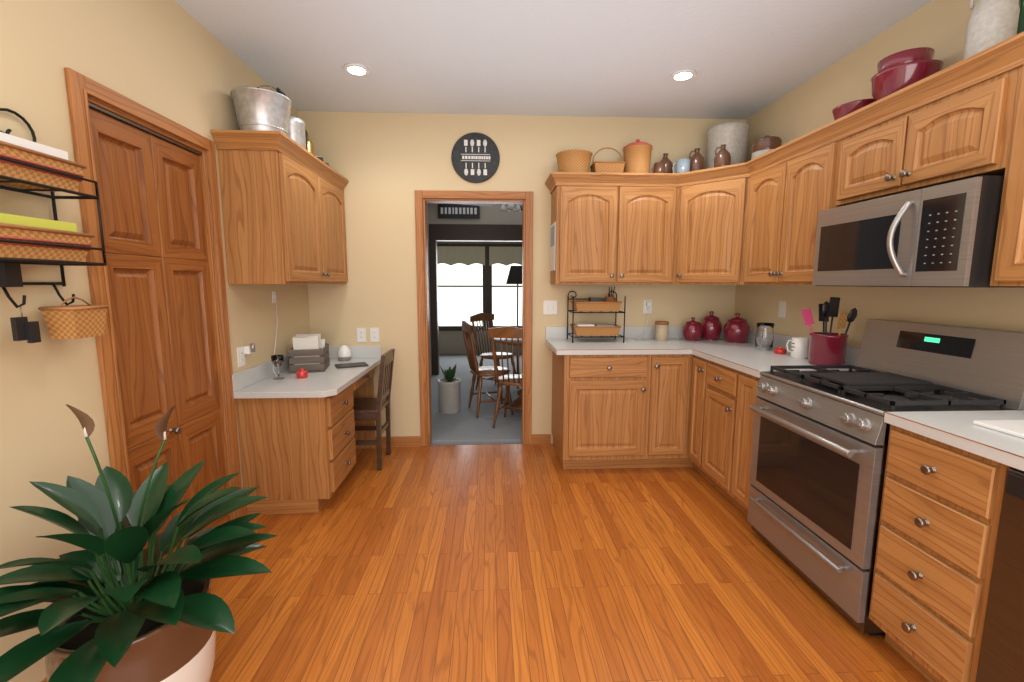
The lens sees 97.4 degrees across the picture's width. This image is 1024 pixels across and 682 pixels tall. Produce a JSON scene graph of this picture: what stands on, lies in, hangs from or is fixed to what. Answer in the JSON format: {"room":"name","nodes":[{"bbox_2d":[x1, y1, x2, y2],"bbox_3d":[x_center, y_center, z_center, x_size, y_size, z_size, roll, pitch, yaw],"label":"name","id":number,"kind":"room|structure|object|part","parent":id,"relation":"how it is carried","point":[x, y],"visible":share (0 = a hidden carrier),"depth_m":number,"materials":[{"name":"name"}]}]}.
{"room":"kitchen","nodes":[
{"label":"kitchen","id":0,"kind":"room"},
{"bbox_2d":[0,0,309,681],"bbox_3d":[-1.889,-0.088,0.928,0.750,2.680,5.400,0,7,-3],"label":"wall","id":1,"kind":"structure","parent":0,"point":[174,61],"depth_m":1.57,"materials":[{"name":"beige paint"}]},
{"bbox_2d":[0,108,108,342],"bbox_3d":[-1.443,-0.316,1.174,0.152,0.719,0.752,0,7,-3],"label":"rack","id":2,"kind":"object","parent":1,"relation":"attached to","point":[29,166],"visible":1,"depth_m":1.36,"materials":[{"name":"brown wicker"}]},
{"bbox_2d":[64,67,243,519],"bbox_3d":[-1.617,0.050,2.094,0.144,2.110,0.830,0,7,-3],"label":"door frame","id":3,"kind":"structure","parent":1,"relation":"attached to","point":[80,88],"depth_m":1.77,"materials":[{"name":"brown wood"}]},
{"bbox_2d":[88,102,229,558],"bbox_3d":[-1.587,0.082,2.100,0.086,2.021,0.674,0,7,-3],"label":"bifold door","id":4,"kind":"structure","parent":1,"relation":"in","point":[151,203],"depth_m":2.03,"materials":[{"name":"brown wood"}]},
{"bbox_2d":[237,346,245,366],"bbox_3d":[-1.589,0.091,2.644,0.008,0.115,0.070,0,7,-3],"label":"outlet","id":5,"kind":"object","parent":1,"relation":"attached to","point":[241,356],"visible":1,"depth_m":2.64,"materials":[{"name":"white plastic"}]},
{"bbox_2d":[272,291,276,302],"bbox_3d":[-1.607,-0.298,3.050,0.016,0.075,0.050,0,7,-3],"label":"phone jack","id":6,"kind":"object","parent":1,"relation":"attached to","point":[273,296],"visible":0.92,"depth_m":3.04,"materials":[{"name":"white plastic"}]},
{"bbox_2d":[244,301,277,375],"bbox_3d":[-1.570,-0.002,2.875,0.054,0.487,0.430,0,7,-3],"label":"cord","id":7,"kind":"object","parent":6,"relation":"attached to","point":[250,349],"visible":0.98,"depth_m":2.68,"materials":[{"name":"white plastic"}]},
{"bbox_2d":[211,130,348,283],"bbox_3d":[-1.433,-0.785,2.998,0.360,0.807,1.160,0,7,-3],"label":"upper cabinet","id":8,"kind":"object","parent":1,"relation":"attached to","point":[283,204],"visible":1,"depth_m":2.51,"materials":[{"name":"brown wood"}]},
{"bbox_2d":[230,85,291,135],"bbox_3d":[-1.438,-1.290,2.602,0.312,0.305,0.313,0,7,-3],"label":"bucket","id":9,"kind":"object","parent":8,"relation":"on","point":[259,108],"visible":0.73,"depth_m":2.49,"materials":[{"name":"metal"}]},
{"bbox_2d":[288,114,305,148],"bbox_3d":[-1.407,-1.305,2.874,0.166,0.267,0.164,0,7,-3],"label":"canister","id":10,"kind":"object","parent":8,"relation":"on","point":[296,131],"visible":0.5,"depth_m":2.82,"materials":[{"name":"metal"}]},
{"bbox_2d":[305,130,313,154],"bbox_3d":[-1.401,-1.307,3.068,0.084,0.220,0.133,0,7,-3],"label":"torch","id":11,"kind":"object","parent":8,"relation":"on","point":[309,146],"visible":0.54,"depth_m":3.05,"materials":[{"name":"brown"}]},
{"bbox_2d":[315,155,328,165],"bbox_3d":[-1.394,-1.282,3.287,0.105,0.115,0.140,-3,8,-20],"label":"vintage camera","id":12,"kind":"object","parent":8,"relation":"on","point":[319,157],"visible":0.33,"depth_m":3.22,"materials":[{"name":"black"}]},
{"bbox_2d":[427,203,431,375],"bbox_3d":[-1.178,-0.635,5.192,0.120,2.680,2.880,0,7,-3],"label":"wall","id":13,"kind":"structure","parent":0,"point":[428,204],"depth_m":6.50,"materials":[{"name":"grey paint"}]},
{"bbox_2d":[430,203,522,353],"bbox_3d":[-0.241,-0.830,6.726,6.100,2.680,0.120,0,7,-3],"label":"wall","id":14,"kind":"structure","parent":0,"point":[451,342],"depth_m":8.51,"materials":[{"name":"grey paint"}]},
{"bbox_2d":[438,204,479,218],"bbox_3d":[-0.765,-1.868,6.478,0.600,0.200,0.016,0,7,-3],"label":"sign","id":15,"kind":"object","parent":14,"relation":"attached to","point":[462,211],"visible":0.94,"depth_m":6.47,"materials":[{"name":"black"}]},
{"bbox_2d":[437,244,487,330],"bbox_3d":[-0.997,-1.018,8.618,1.050,1.650,0.070,0,7,-3],"label":"dining window","id":16,"kind":"structure","parent":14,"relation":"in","point":[462,291],"depth_m":8.65,"materials":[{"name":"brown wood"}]},
{"bbox_2d":[437,246,484,265],"bbox_3d":[-0.995,-1.603,8.498,0.970,0.360,0.024,0,7,-3],"label":"valance","id":17,"kind":"object","parent":16,"relation":"attached to","point":[453,255],"visible":0.79,"depth_m":8.50,"materials":[{"name":"beige fabric"}]},
{"bbox_2d":[428,224,521,374],"bbox_3d":[0.748,-0.607,6.802,3.920,2.220,0.160,0,7,-3],"label":"header","id":18,"kind":"object","parent":14,"relation":"attached to","point":[479,232],"visible":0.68,"depth_m":6.55,"materials":[{"name":"paint"}]},
{"bbox_2d":[487,244,521,327],"bbox_3d":[0.051,-1.024,8.668,1.050,1.650,0.070,0,7,-3],"label":"dining window","id":19,"kind":"structure","parent":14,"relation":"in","point":[501,300],"depth_m":8.70,"materials":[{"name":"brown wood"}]},
{"bbox_2d":[489,247,521,265],"bbox_3d":[0.054,-1.608,8.548,0.970,0.360,0.024,0,7,-3],"label":"valance","id":20,"kind":"object","parent":19,"relation":"attached to","point":[505,256],"visible":0.62,"depth_m":8.54,"materials":[{"name":"beige fabric"}]},
{"bbox_2d":[431,354,521,444],"bbox_3d":[-0.221,0.581,6.454,6.100,0.050,4.979,0,7,-3],"label":"floor","id":21,"kind":"structure","parent":0,"point":[464,425],"depth_m":4.71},
{"bbox_2d":[437,364,460,413],"bbox_3d":[-0.677,0.499,4.867,0.252,0.516,0.341,0,7,-3],"label":"plant","id":22,"kind":"object","parent":21,"relation":"on","point":[449,396],"visible":1,"depth_m":4.77,"materials":[{"name":"green plant"}]},
{"bbox_2d":[462,320,512,417],"bbox_3d":[-0.268,0.272,4.798,0.501,0.989,0.460,-2,8,-17],"label":"dining chair","id":23,"kind":"object","parent":21,"relation":"on","point":[475,370],"visible":0.96,"depth_m":4.69,"materials":[{"name":"brown wood"}]},
{"bbox_2d":[470,313,518,389],"bbox_3d":[-0.222,0.136,5.854,0.501,0.989,0.460,6,9,37],"label":"dining chair","id":24,"kind":"object","parent":21,"relation":"on","point":[479,317],"visible":0.62,"depth_m":5.84,"materials":[{"name":"brown wood"}]},
{"bbox_2d":[488,326,521,427],"bbox_3d":[0.058,0.332,4.332,0.460,0.989,0.501,2,8,16],"label":"dining chair","id":25,"kind":"object","parent":21,"relation":"on","point":[511,333],"visible":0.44,"depth_m":4.17,"materials":[{"name":"brown wood"}]},
{"bbox_2d":[494,338,521,406],"bbox_3d":[0.367,0.332,5.209,1.200,0.762,1.200,0,7,-3],"label":"dining table","id":26,"kind":"object","parent":21,"relation":"on","point":[517,402],"visible":0.04,"depth_m":4.96,"materials":[{"name":"brown wood"}]},
{"bbox_2d":[506,266,521,373],"bbox_3d":[0.081,-0.273,6.550,0.340,1.620,0.340,0,7,-3],"label":"light","id":27,"kind":"object","parent":21,"relation":"on","point":[515,275],"visible":0.54,"depth_m":6.35,"materials":[{"name":"black metal"}]},
{"bbox_2d":[298,111,745,443],"bbox_3d":[0.117,-0.450,3.764,3.770,2.680,0.120,0,7,-3],"label":"wall","id":28,"kind":"structure","parent":0,"point":[386,165],"depth_m":3.61,"materials":[{"name":"beige paint"}]},
{"bbox_2d":[357,328,365,341],"bbox_3d":[-1.234,-0.050,3.685,0.070,0.115,0.008,0,7,-3],"label":"outlet","id":29,"kind":"object","parent":28,"relation":"attached to","point":[361,334],"visible":1,"depth_m":3.68,"materials":[{"name":"white plastic"}]},
{"bbox_2d":[370,328,378,341],"bbox_3d":[-1.127,-0.051,3.690,0.070,0.115,0.008,0,7,-3],"label":"outlet","id":30,"kind":"object","parent":28,"relation":"attached to","point":[374,334],"visible":1,"depth_m":3.69,"materials":[{"name":"white plastic"}]},
{"bbox_2d":[376,436,420,446],"bbox_3d":[-1.208,0.852,3.797,0.873,0.085,0.017,0,7,-3],"label":"baseboard","id":31,"kind":"structure","parent":28,"relation":"attached to","point":[411,441],"depth_m":3.81,"materials":[{"name":"brown wood"}]},
{"bbox_2d":[415,190,532,445],"bbox_3d":[-0.304,-0.159,3.770,0.940,2.100,0.144,0,7,-3],"label":"door frame","id":32,"kind":"structure","parent":28,"relation":"attached to","point":[476,197],"depth_m":3.68,"materials":[{"name":"brown wood"}]},
{"bbox_2d":[451,132,499,182],"bbox_3d":[-0.287,-1.442,3.545,0.380,0.380,0.020,0,7,-3],"label":"round sign","id":33,"kind":"object","parent":28,"relation":"attached to","point":[475,157],"visible":1,"depth_m":3.54,"materials":[{"name":"metal"}]},
{"bbox_2d":[543,301,556,313],"bbox_3d":[0.318,-0.277,3.727,0.115,0.115,0.016,0,7,-3],"label":"light switch","id":34,"kind":"object","parent":28,"relation":"attached to","point":[549,307],"visible":1,"depth_m":3.73,"materials":[{"name":"white plastic"}]},
{"bbox_2d":[549,172,680,284],"bbox_3d":[0.801,-0.843,3.492,0.955,0.800,0.380,0,7,-3],"label":"upper cabinet","id":35,"kind":"object","parent":28,"relation":"attached to","point":[612,228],"depth_m":3.36,"materials":[{"name":"brown wood"}]},
{"bbox_2d":[550,222,555,270],"bbox_3d":[0.318,-0.730,3.515,0.006,0.360,0.260,0,7,-3],"label":"calendar","id":36,"kind":"object","parent":35,"relation":"attached to","point":[552,243],"visible":1,"depth_m":3.50,"materials":[{"name":"white paper"}]},
{"bbox_2d":[556,149,592,171],"bbox_3d":[0.473,-1.342,3.444,0.280,0.200,0.280,0,7,-3],"label":"basket","id":37,"kind":"object","parent":35,"relation":"on","point":[575,160],"visible":0.83,"depth_m":3.34,"materials":[{"name":"brown wicker"}]},
{"bbox_2d":[590,147,625,172],"bbox_3d":[0.733,-1.362,3.454,0.239,0.238,0.159,0,7,-3],"label":"basket","id":38,"kind":"object","parent":35,"relation":"on","point":[609,166],"visible":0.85,"depth_m":3.39,"materials":[{"name":"brown wicker"}]},
{"bbox_2d":[623,139,652,172],"bbox_3d":[0.963,-1.393,3.461,0.220,0.298,0.220,0,7,-3],"label":"basket","id":39,"kind":"object","parent":35,"relation":"on","point":[637,156],"visible":0.85,"depth_m":3.38,"materials":[{"name":"brown wicker"}]},
{"bbox_2d":[652,162,664,172],"bbox_3d":[1.109,-1.293,3.421,0.108,0.110,0.083,0,7,-3],"label":"mug","id":40,"kind":"object","parent":35,"relation":"on","point":[658,167],"visible":0.56,"depth_m":3.38,"materials":[{"name":"brown ceramic"}]},
{"bbox_2d":[660,153,672,172],"bbox_3d":[1.200,-1.357,3.529,0.120,0.210,0.122,0,7,-3],"label":"jug","id":41,"kind":"object","parent":35,"relation":"on","point":[668,163],"visible":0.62,"depth_m":3.48,"materials":[{"name":"brown ceramic"}]},
{"bbox_2d":[545,326,724,337],"bbox_3d":[1.080,-0.073,3.786,1.603,0.099,0.020,0,7,-3],"label":"backsplash","id":42,"kind":"structure","parent":28,"relation":"attached to","point":[630,331],"depth_m":3.77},
{"bbox_2d":[643,300,651,312],"bbox_3d":[1.136,-0.289,3.768,0.070,0.115,0.008,0,7,-3],"label":"outlet","id":43,"kind":"object","parent":28,"relation":"attached to","point":[645,308],"visible":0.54,"depth_m":3.77,"materials":[{"name":"white plastic"}]},
{"bbox_2d":[628,302,650,340],"bbox_3d":[1.038,-0.164,3.679,0.242,0.304,0.195,0,7,-3],"label":"cord","id":44,"kind":"object","parent":43,"relation":"attached to","point":[648,304],"visible":0.94,"depth_m":3.74,"materials":[{"name":"white plastic"}]},
{"bbox_2d":[174,0,932,119],"bbox_3d":[0.251,-1.458,0.855,3.770,0.060,5.640,0,7,-3],"label":"ceiling","id":45,"kind":"structure","parent":0,"point":[745,59],"depth_m":2.54,"materials":[{"name":"white paint"}]},
{"bbox_2d":[344,63,369,75],"bbox_3d":[-0.955,-1.667,2.768,0.150,0.012,0.150,0,7,-3],"label":"recessed light","id":46,"kind":"object","parent":45,"relation":"in","point":[355,69],"visible":1,"depth_m":2.75,"materials":[{"name":"white plastic"}]},
{"bbox_2d":[671,69,695,81],"bbox_3d":[1.079,-1.674,2.837,0.150,0.012,0.150,0,7,-3],"label":"recessed light","id":47,"kind":"object","parent":45,"relation":"in","point":[682,75],"visible":1,"depth_m":2.82,"materials":[{"name":"white plastic"}]},
{"bbox_2d":[210,444,928,681],"bbox_3d":[0.250,1.263,1.144,3.770,0.050,5.521,0,7,-3],"label":"floor","id":48,"kind":"structure","parent":0,"point":[489,563],"depth_m":2.04,"materials":[{"name":"brown wood"}]},
{"bbox_2d":[0,404,276,681],"bbox_3d":[-1.088,0.680,1.371,0.679,1.045,0.875,0,7,-3],"label":"potted plant","id":49,"kind":"object","parent":48,"relation":"on","point":[124,606],"visible":1,"depth_m":1.30,"materials":[{"name":"green plant"}]},
{"bbox_2d":[232,346,381,514],"bbox_3d":[-1.331,0.542,3.169,0.568,0.860,1.168,0,7,-3],"label":"desk","id":50,"kind":"object","parent":48,"relation":"on","point":[298,445],"visible":0.83,"depth_m":2.67,"materials":[{"name":"brown wood"}]},
{"bbox_2d":[271,355,284,379],"bbox_3d":[-1.506,0.168,2.897,0.076,0.150,0.075,0,7,-3],"label":"stemmed glass","id":51,"kind":"object","parent":50,"relation":"on","point":[277,361],"visible":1,"depth_m":2.87,"materials":[{"name":"clear glass"}]},
{"bbox_2d":[296,368,307,378],"bbox_3d":[-1.367,0.208,2.929,0.068,0.061,0.067,0,7,-3],"label":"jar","id":52,"kind":"object","parent":50,"relation":"on","point":[301,373],"visible":0.98,"depth_m":2.91,"materials":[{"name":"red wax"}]},
{"bbox_2d":[288,334,329,373],"bbox_3d":[-1.446,0.076,3.218,0.220,0.250,0.306,-2,8,-15],"label":"crate","id":53,"kind":"object","parent":50,"relation":"on","point":[309,353],"visible":0.98,"depth_m":3.09,"materials":[{"name":"grey wood"}]},
{"bbox_2d":[337,345,351,360],"bbox_3d":[-1.339,0.092,3.592,0.108,0.123,0.108,0,7,-3],"label":"diffuser","id":54,"kind":"object","parent":50,"relation":"on","point":[344,353],"visible":1,"depth_m":3.56,"materials":[{"name":"white plastic"}]},
{"bbox_2d":[335,362,368,368],"bbox_3d":[-1.197,0.180,3.357,0.220,0.009,0.150,-4,8,-28],"label":"tablet","id":55,"kind":"object","parent":50,"relation":"on","point":[350,365],"visible":1,"depth_m":3.33,"materials":[{"name":"black"}]},
{"bbox_2d":[353,349,394,470],"bbox_3d":[-1.146,0.510,3.422,0.465,0.860,0.400,0,7,-3],"label":"desk chair","id":56,"kind":"object","parent":48,"relation":"on","point":[368,409],"visible":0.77,"depth_m":3.32,"materials":[{"name":"brown wood"}]},
{"bbox_2d":[551,350,636,468],"bbox_3d":[0.688,0.491,3.528,0.670,0.875,0.637,0,7,-3],"label":"base cabinet","id":57,"kind":"object","parent":48,"relation":"on","point":[594,421],"depth_m":3.22,"materials":[{"name":"brown wood"}]},
{"bbox_2d":[545,338,776,353],"bbox_3d":[1.095,0.034,3.486,1.603,0.038,0.643,0,7,-3],"label":"countertop","id":58,"kind":"structure","parent":57,"relation":"on","point":[558,345],"depth_m":3.34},
{"bbox_2d":[567,287,625,342],"bbox_3d":[0.663,-0.215,3.578,0.410,0.432,0.249,0,7,-3],"label":"stand","id":59,"kind":"object","parent":58,"relation":"on","point":[609,304],"visible":1,"depth_m":3.49,"materials":[{"name":"black metal"}]},
{"bbox_2d":[655,321,668,340],"bbox_3d":[1.211,-0.082,3.642,0.106,0.152,0.106,0,7,-3],"label":"jar candle","id":60,"kind":"object","parent":58,"relation":"on","point":[661,330],"visible":0.98,"depth_m":3.60,"materials":[{"name":"beige wax"}]},
{"bbox_2d":[682,317,702,340],"bbox_3d":[1.461,-0.100,3.641,0.156,0.188,0.156,0,7,-3],"label":"canister","id":61,"kind":"object","parent":58,"relation":"on","point":[692,329],"visible":1,"depth_m":3.59,"materials":[{"name":"red ceramic"}]},
{"bbox_2d":[700,311,721,339],"bbox_3d":[1.629,-0.128,3.686,0.170,0.234,0.170,0,7,-3],"label":"canister","id":62,"kind":"object","parent":58,"relation":"on","point":[711,324],"visible":0.98,"depth_m":3.63,"materials":[{"name":"red ceramic"}]},
{"bbox_2d":[723,313,749,342],"bbox_3d":[1.762,-0.104,3.524,0.190,0.228,0.190,0,7,-3],"label":"canister","id":63,"kind":"object","parent":58,"relation":"on","point":[736,329],"visible":1,"depth_m":3.46,"materials":[{"name":"red ceramic"}]},
{"bbox_2d":[755,322,774,350],"bbox_3d":[1.751,-0.031,3.120,0.127,0.185,0.135,0,7,-3],"label":"glass jar","id":64,"kind":"object","parent":58,"relation":"on","point":[764,337],"visible":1,"depth_m":3.08,"materials":[{"name":"clear glass"}]},
{"bbox_2d":[633,354,688,467],"bbox_3d":[1.074,0.490,3.536,0.378,0.875,0.657,0,7,-3],"label":"base cabinet","id":65,"kind":"object","parent":48,"relation":"on","point":[662,379],"depth_m":3.23,"materials":[{"name":"brown wood"}]},
{"bbox_2d":[693,350,854,373],"bbox_3d":[1.609,0.124,2.794,0.643,0.038,0.801,0,7,-3],"label":"countertop","id":66,"kind":"structure","parent":65,"relation":"on","point":[755,361],"depth_m":2.74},
{"bbox_2d":[774,346,786,353],"bbox_3d":[1.765,0.059,2.960,0.072,0.048,0.071,0,7,-3],"label":"dish","id":67,"kind":"object","parent":66,"relation":"on","point":[779,350],"visible":1,"depth_m":2.94,"materials":[{"name":"red ceramic"}]},
{"bbox_2d":[786,337,809,358],"bbox_3d":[1.790,0.040,2.805,0.103,0.125,0.115,0,7,-3],"label":"mug","id":68,"kind":"object","parent":66,"relation":"on","point":[799,347],"visible":0.9,"depth_m":2.76,"materials":[{"name":"white ceramic"}]},
{"bbox_2d":[801,297,857,364],"bbox_3d":[1.790,-0.057,2.548,0.200,0.383,0.197,0,7,-3],"label":"utensil crock","id":69,"kind":"object","parent":66,"relation":"on","point":[827,348],"visible":1,"depth_m":2.52,"materials":[{"name":"red ceramic"}]},
{"bbox_2d":[685,354,708,477],"bbox_3d":[1.588,0.543,3.126,0.657,0.875,0.297,0,7,-3],"label":"base cabinet","id":70,"kind":"object","parent":48,"relation":"on","point":[697,406],"depth_m":3.13,"materials":[{"name":"brown wood"}]},
{"bbox_2d":[705,358,728,491],"bbox_3d":[1.611,0.578,2.857,0.637,0.875,0.484,0,7,-3],"label":"base cabinet","id":71,"kind":"object","parent":48,"relation":"on","point":[715,420],"depth_m":2.87,"materials":[{"name":"brown wood"}]},
{"bbox_2d":[721,366,760,516],"bbox_3d":[1.623,0.612,2.595,0.637,0.875,0.283,0,7,-3],"label":"base cabinet","id":72,"kind":"object","parent":48,"relation":"on","point":[740,388],"depth_m":2.61,"materials":[{"name":"brown wood"}]},
{"bbox_2d":[747,319,1023,635],"bbox_3d":[1.602,0.523,2.055,0.710,1.190,0.752,0,7,-3],"label":"range","id":73,"kind":"object","parent":48,"relation":"on","point":[820,439],"visible":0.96,"depth_m":1.90,"materials":[{"name":"metal"}]},
{"bbox_2d":[869,418,1004,681],"bbox_3d":[1.676,0.751,1.510,0.637,0.875,0.380,0,7,-3],"label":"base cabinet","id":74,"kind":"object","parent":48,"relation":"on","point":[947,600],"depth_m":1.45,"materials":[{"name":"brown wood"}]},
{"bbox_2d":[884,410,1023,465],"bbox_3d":[1.689,0.337,1.130,0.643,0.038,1.030,0,7,-3],"label":"countertop","id":75,"kind":"structure","parent":74,"relation":"on","point":[954,426],"depth_m":1.45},
{"bbox_2d":[973,420,1023,437],"bbox_3d":[1.725,0.290,1.297,0.400,0.012,0.390,0,7,-3],"label":"cutting board","id":76,"kind":"object","parent":75,"relation":"on","point":[1014,427],"visible":1,"depth_m":1.43,"materials":[{"name":"white plastic"}]},
{"bbox_2d":[973,462,1023,681],"bbox_3d":[1.700,0.817,1.007,0.636,0.872,0.624,0,7,-3],"label":"dishwasher","id":77,"kind":"object","parent":48,"relation":"on","point":[1000,651],"depth_m":1.25,"materials":[{"name":"black metal"}]},
{"bbox_3d":[1.696,0.816,1.022,0.644,0.872,0.594,0,7,-3],"label":"dishwasher panel","id":78,"kind":"part","parent":77,"relation":"part of","materials":[{"name":"wood"}]},
{"bbox_2d":[734,0,1023,347],"bbox_3d":[2.072,-0.107,1.116,0.120,2.680,5.400,0,7,-3],"label":"wall","id":79,"kind":"structure","parent":0,"point":[939,27],"depth_m":2.47,"materials":[{"name":"beige paint"}]},
{"bbox_2d":[677,163,740,284],"bbox_3d":[1.569,-0.829,3.390,0.658,0.800,0.658,0,7,-3],"label":"upper cabinet","id":80,"kind":"object","parent":79,"relation":"attached to","point":[707,237],"depth_m":3.22,"materials":[{"name":"brown wood"}]},
{"bbox_2d":[672,158,690,172],"bbox_3d":[1.281,-1.301,3.408,0.130,0.130,0.098,0,7,-3],"label":"mug","id":81,"kind":"object","parent":80,"relation":"on","point":[682,165],"visible":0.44,"depth_m":3.37,"materials":[{"name":"blue ceramic"}]},
{"bbox_2d":[689,148,704,170],"bbox_3d":[1.405,-1.349,3.428,0.120,0.220,0.120,0,7,-3],"label":"jug","id":82,"kind":"object","parent":80,"relation":"on","point":[697,162],"visible":0.65,"depth_m":3.38,"materials":[{"name":"brown ceramic"}]},
{"bbox_2d":[714,144,730,167],"bbox_3d":[1.515,-1.309,3.236,0.110,0.190,0.110,0,7,-3],"label":"jug","id":83,"kind":"object","parent":80,"relation":"on","point":[722,157],"visible":0.75,"depth_m":3.20,"materials":[{"name":"brown ceramic"}]},
{"bbox_2d":[706,122,749,168],"bbox_3d":[1.635,-1.425,3.429,0.294,0.370,0.294,0,7,-3],"label":"crock","id":84,"kind":"object","parent":80,"relation":"on","point":[733,136],"visible":0.52,"depth_m":3.30,"materials":[{"name":"beige ceramic"}]},
{"bbox_2d":[778,301,785,317],"bbox_3d":[1.905,-0.223,3.180,0.016,0.115,0.070,0,7,-3],"label":"light switch","id":85,"kind":"object","parent":79,"relation":"attached to","point":[782,309],"visible":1,"depth_m":3.17,"materials":[{"name":"white plastic"}]},
{"bbox_2d":[733,120,836,284],"bbox_3d":[1.741,-0.740,2.703,0.380,0.800,0.833,0,7,-3],"label":"upper cabinet","id":86,"kind":"object","parent":79,"relation":"attached to","point":[754,221],"depth_m":2.65,"materials":[{"name":"brown wood"}]},
{"bbox_2d":[751,135,781,159],"bbox_3d":[1.761,-1.307,3.117,0.185,0.217,0.184,0,7,-3],"label":"crock","id":87,"kind":"object","parent":86,"relation":"on","point":[763,145],"visible":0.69,"depth_m":3.04,"materials":[{"name":"brown ceramic"}]},
{"bbox_2d":[746,330,859,365],"bbox_3d":[1.948,0.129,2.220,0.020,0.099,3.218,0,7,-3],"label":"backsplash","id":88,"kind":"structure","parent":79,"relation":"attached to","point":[852,353],"depth_m":3.09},
{"bbox_2d":[833,35,1016,206],"bbox_3d":[1.806,-0.837,1.890,0.327,0.401,0.760,0,7,-3],"label":"upper cabinet","id":89,"kind":"object","parent":79,"relation":"attached to","point":[948,126],"depth_m":1.77,"materials":[{"name":"brown wood"}]},
{"bbox_2d":[832,98,874,119],"bbox_3d":[1.798,-1.160,2.351,0.216,0.120,0.216,0,7,-3],"label":"bowl","id":90,"kind":"object","parent":89,"relation":"on","point":[840,111],"visible":0.17,"depth_m":2.29,"materials":[{"name":"red ceramic"}]},
{"bbox_2d":[870,47,943,100],"bbox_3d":[1.811,-1.183,2.076,0.255,0.235,0.253,0,7,-3],"label":"bowl","id":91,"kind":"object","parent":89,"relation":"on","point":[897,71],"visible":0.56,"depth_m":2.00,"materials":[{"name":"red ceramic"}]},
{"bbox_2d":[812,175,1023,287],"bbox_3d":[1.736,-0.425,1.939,0.466,0.380,0.752,0,7,-3],"label":"microwave","id":92,"kind":"object","parent":89,"relation":"attached to","point":[942,235],"visible":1,"depth_m":1.76,"materials":[{"name":"silver metal"}]},
{"bbox_2d":[963,0,1019,59],"bbox_3d":[1.804,-1.196,1.690,0.136,0.360,0.136,0,7,-3],"label":"jug","id":93,"kind":"object","parent":89,"relation":"on","point":[992,23],"visible":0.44,"depth_m":1.65,"materials":[{"name":"beige ceramic"}]},
{"bbox_2d":[1017,0,1023,33],"bbox_3d":[1.923,-1.160,1.706,0.070,0.285,0.070,0,7,-3],"label":"bottle","id":94,"kind":"object","parent":89,"relation":"on","point":[1020,28],"visible":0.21,"depth_m":1.69,"materials":[{"name":"green glass"}]},
{"bbox_2d":[989,31,1023,285],"bbox_3d":[1.845,-0.533,1.087,0.327,0.800,0.912,0,7,-3],"label":"upper cabinet","id":95,"kind":"object","parent":79,"relation":"attached to","point":[1008,259],"depth_m":1.50,"materials":[{"name":"brown wood"}]},
{"bbox_3d":[-0.218,-2.127,6.106,6.100,0.050,4.980,0,7,-3],"label":"ceiling","id":96,"kind":"structure","parent":0,"visible":0},
{"bbox_2d":[451,203,522,211],"bbox_3d":[-0.014,-1.799,5.441,1.082,0.430,1.082,-6,9,-38],"label":"ceiling fan","id":97,"kind":"object","parent":96,"relation":"hanging from","point":[515,208],"visible":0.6,"depth_m":5.49,"materials":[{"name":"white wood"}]}
]}

